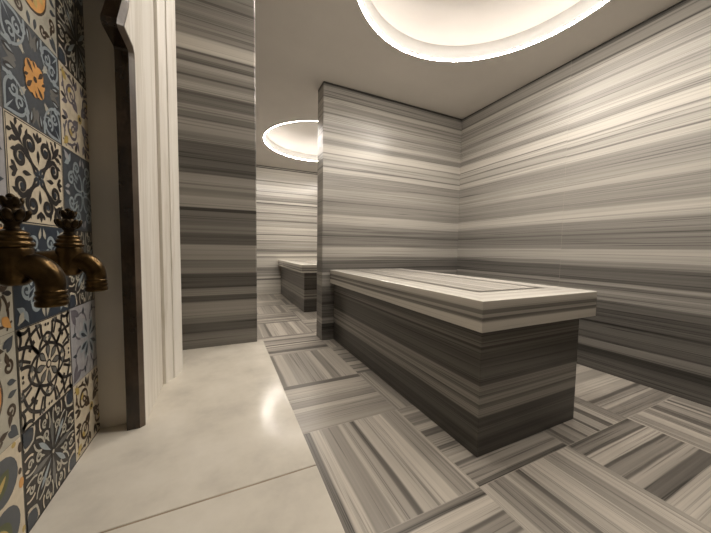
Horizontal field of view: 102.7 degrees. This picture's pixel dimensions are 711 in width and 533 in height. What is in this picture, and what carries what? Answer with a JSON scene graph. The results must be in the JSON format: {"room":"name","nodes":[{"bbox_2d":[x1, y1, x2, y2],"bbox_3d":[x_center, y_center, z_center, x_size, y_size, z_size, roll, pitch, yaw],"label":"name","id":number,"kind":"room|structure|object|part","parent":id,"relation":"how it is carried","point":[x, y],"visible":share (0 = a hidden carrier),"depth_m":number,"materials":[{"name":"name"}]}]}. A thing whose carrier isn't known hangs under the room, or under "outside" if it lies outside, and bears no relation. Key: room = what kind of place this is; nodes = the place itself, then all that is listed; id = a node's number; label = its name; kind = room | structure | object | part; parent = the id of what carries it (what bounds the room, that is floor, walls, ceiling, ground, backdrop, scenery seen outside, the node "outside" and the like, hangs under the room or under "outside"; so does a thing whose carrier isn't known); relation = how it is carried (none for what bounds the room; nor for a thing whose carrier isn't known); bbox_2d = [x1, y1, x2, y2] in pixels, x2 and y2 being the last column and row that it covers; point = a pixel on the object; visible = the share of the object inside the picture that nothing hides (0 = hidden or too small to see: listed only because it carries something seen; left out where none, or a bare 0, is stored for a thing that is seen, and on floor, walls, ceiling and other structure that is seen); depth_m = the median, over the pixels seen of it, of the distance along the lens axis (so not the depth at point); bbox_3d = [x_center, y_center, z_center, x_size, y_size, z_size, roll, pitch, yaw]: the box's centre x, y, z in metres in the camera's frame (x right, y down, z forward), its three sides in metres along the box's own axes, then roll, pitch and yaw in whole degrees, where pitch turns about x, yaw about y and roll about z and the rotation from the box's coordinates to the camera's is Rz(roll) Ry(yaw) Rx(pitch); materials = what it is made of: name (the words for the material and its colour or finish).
{"room":"spa","nodes":[
{"label":"spa","id":0,"kind":"room"},
{"bbox_2d":[0,0,99,532],"bbox_3d":[-0.457,-0.267,0.299,0.042,1.413,0.765,-1,4,-25],"label":"wall niche","id":1,"kind":"object","parent":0,"point":[49,401],"visible":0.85,"depth_m":0.46,"materials":[{"name":"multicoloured tile"}]},
{"bbox_2d":[0,193,69,307],"bbox_3d":[-0.382,-0.017,0.311,0.098,0.126,0.054,-1,4,-25],"label":"water tap","id":2,"kind":"object","parent":1,"relation":"attached to","point":[20,265],"visible":1,"depth_m":0.31,"materials":[{"name":"brown metal"}]},
{"bbox_3d":[-0.376,-0.059,0.311,0.031,0.041,0.031,-1,4,-25],"label":"handle","id":3,"kind":"part","parent":2,"relation":"part of","materials":[{"name":"brown metal"}]},
{"bbox_3d":[-0.359,0.015,0.323,0.048,0.062,0.030,-1,4,-25],"label":"spout","id":4,"kind":"part","parent":2,"relation":"part of","materials":[{"name":"brown metal"}]},
{"bbox_2d":[33,208,108,291],"bbox_3d":[-0.435,-0.024,0.426,0.098,0.126,0.054,-1,4,-25],"label":"water tap","id":5,"kind":"object","parent":1,"relation":"attached to","point":[69,254],"visible":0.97,"depth_m":0.42,"materials":[{"name":"brown metal"}]},
{"bbox_3d":[-0.430,-0.067,0.426,0.031,0.041,0.031,-1,4,-25],"label":"handle","id":6,"kind":"part","parent":5,"relation":"part of","materials":[{"name":"brown metal"}]},
{"bbox_3d":[-0.413,0.007,0.438,0.048,0.062,0.030,-1,4,-25],"label":"spout","id":7,"kind":"part","parent":5,"relation":"part of","materials":[{"name":"brown metal"}]},
{"bbox_2d":[83,0,126,428],"bbox_3d":[-0.326,-0.315,-0.147,0.293,2.336,2.645,-1,4,-25],"label":"wall","id":8,"kind":"structure","parent":0,"point":[99,50],"depth_m":0.64,"materials":[{"name":"grey stone"}]},
{"bbox_2d":[100,0,182,430],"bbox_3d":[-0.360,-0.460,0.361,0.074,1.712,1.254,-1,4,-25],"label":"surround","id":9,"kind":"object","parent":8,"relation":"attached to","point":[142,33],"visible":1,"depth_m":0.72,"materials":[{"name":"white stone"}]},
{"bbox_3d":[-0.380,-0.403,0.356,0.033,1.600,1.030,-1,4,-25],"label":"arch panel","id":10,"kind":"part","parent":9,"relation":"part of","materials":[{"name":"beige stone"}]},
{"bbox_3d":[-0.360,-0.460,0.361,0.074,1.712,1.254,-1,4,-25],"label":"moulding","id":11,"kind":"part","parent":9,"relation":"part of","materials":[{"name":"beige stone"}]},
{"bbox_2d":[175,0,256,349],"bbox_3d":[-0.789,-0.404,1.258,0.636,2.336,0.300,-1,4,-25],"label":"wall pier","id":12,"kind":"object","parent":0,"point":[216,57],"visible":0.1,"depth_m":1.19,"materials":[{"name":"stone"}]},
{"bbox_2d":[256,165,317,294],"bbox_3d":[-1.330,-0.656,5.415,2.757,2.336,0.150,-1,4,-25],"label":"wall","id":13,"kind":"structure","parent":0,"point":[286,199],"depth_m":5.31,"materials":[{"name":"stone"}]},
{"bbox_2d":[316,81,461,339],"bbox_3d":[0.409,-0.489,3.002,1.636,2.336,0.164,-1,4,-25],"label":"wall","id":14,"kind":"structure","parent":0,"point":[388,181],"depth_m":2.82,"materials":[{"name":"stone"}]},
{"bbox_2d":[255,0,681,172],"bbox_3d":[0.110,-1.618,2.224,3.107,0.001,7.026,-1,4,-25],"label":"ceiling","id":15,"kind":"structure","parent":0,"point":[300,45],"depth_m":2.25,"materials":[{"name":"grey paint"}]},
{"bbox_2d":[263,120,317,161],"bbox_3d":[-0.501,-1.938,4.047,2.060,0.414,2.060,-1,4,-25],"label":"dome light","id":16,"kind":"object","parent":15,"relation":"attached to","point":[297,139],"visible":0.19,"depth_m":4.55,"materials":[{"name":"white paint"}]},
{"bbox_2d":[358,0,608,61],"bbox_3d":[0.750,-1.767,1.448,2.060,0.414,2.060,-1,4,-25],"label":"dome light","id":17,"kind":"object","parent":15,"relation":"attached to","point":[453,29],"visible":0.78,"depth_m":2.14,"materials":[{"name":"white paint"}]},
{"bbox_2d":[257,294,710,532],"bbox_3d":[-0.252,0.720,2.176,3.557,0.001,6.786,-1,4,-25],"label":"floor","id":18,"kind":"structure","parent":0,"point":[631,457],"depth_m":1.17,"materials":[{"name":"stone"}]},
{"bbox_2d":[29,341,344,532],"bbox_3d":[-0.066,0.635,0.036,0.426,0.426,2.643,-1,4,-25],"label":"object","id":19,"kind":"structure","parent":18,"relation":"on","point":[222,447],"depth_m":0.55,"materials":[{"name":"white stone"}]},
{"bbox_2d":[278,260,316,311],"bbox_3d":[-0.727,0.243,4.690,0.780,0.644,1.775,-1,4,-25],"label":"bench","id":20,"kind":"object","parent":18,"relation":"on","point":[298,277],"visible":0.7,"depth_m":4.01,"materials":[{"name":"stone"}]},
{"bbox_3d":[-0.732,-0.076,4.733,0.413,0.012,1.486,-1,4,-25],"label":"inlay panel","id":21,"kind":"part","parent":20,"relation":"part of","materials":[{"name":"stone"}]},
{"bbox_2d":[330,269,596,456],"bbox_3d":[0.481,0.407,2.052,0.792,0.662,1.721,-1,4,-25],"label":"bench","id":22,"kind":"object","parent":18,"relation":"on","point":[492,363],"visible":1,"depth_m":1.35,"materials":[{"name":"stone"}]},
{"bbox_3d":[0.477,0.079,2.094,0.425,0.012,1.432,-1,4,-25],"label":"inlay panel","id":23,"kind":"part","parent":22,"relation":"part of","materials":[{"name":"stone"}]},
{"bbox_2d":[457,0,710,406],"bbox_3d":[1.402,-0.474,2.982,0.150,2.336,6.876,-1,4,-25],"label":"wall","id":24,"kind":"structure","parent":0,"point":[593,173],"depth_m":1.95,"materials":[{"name":"stone"}]}
]}

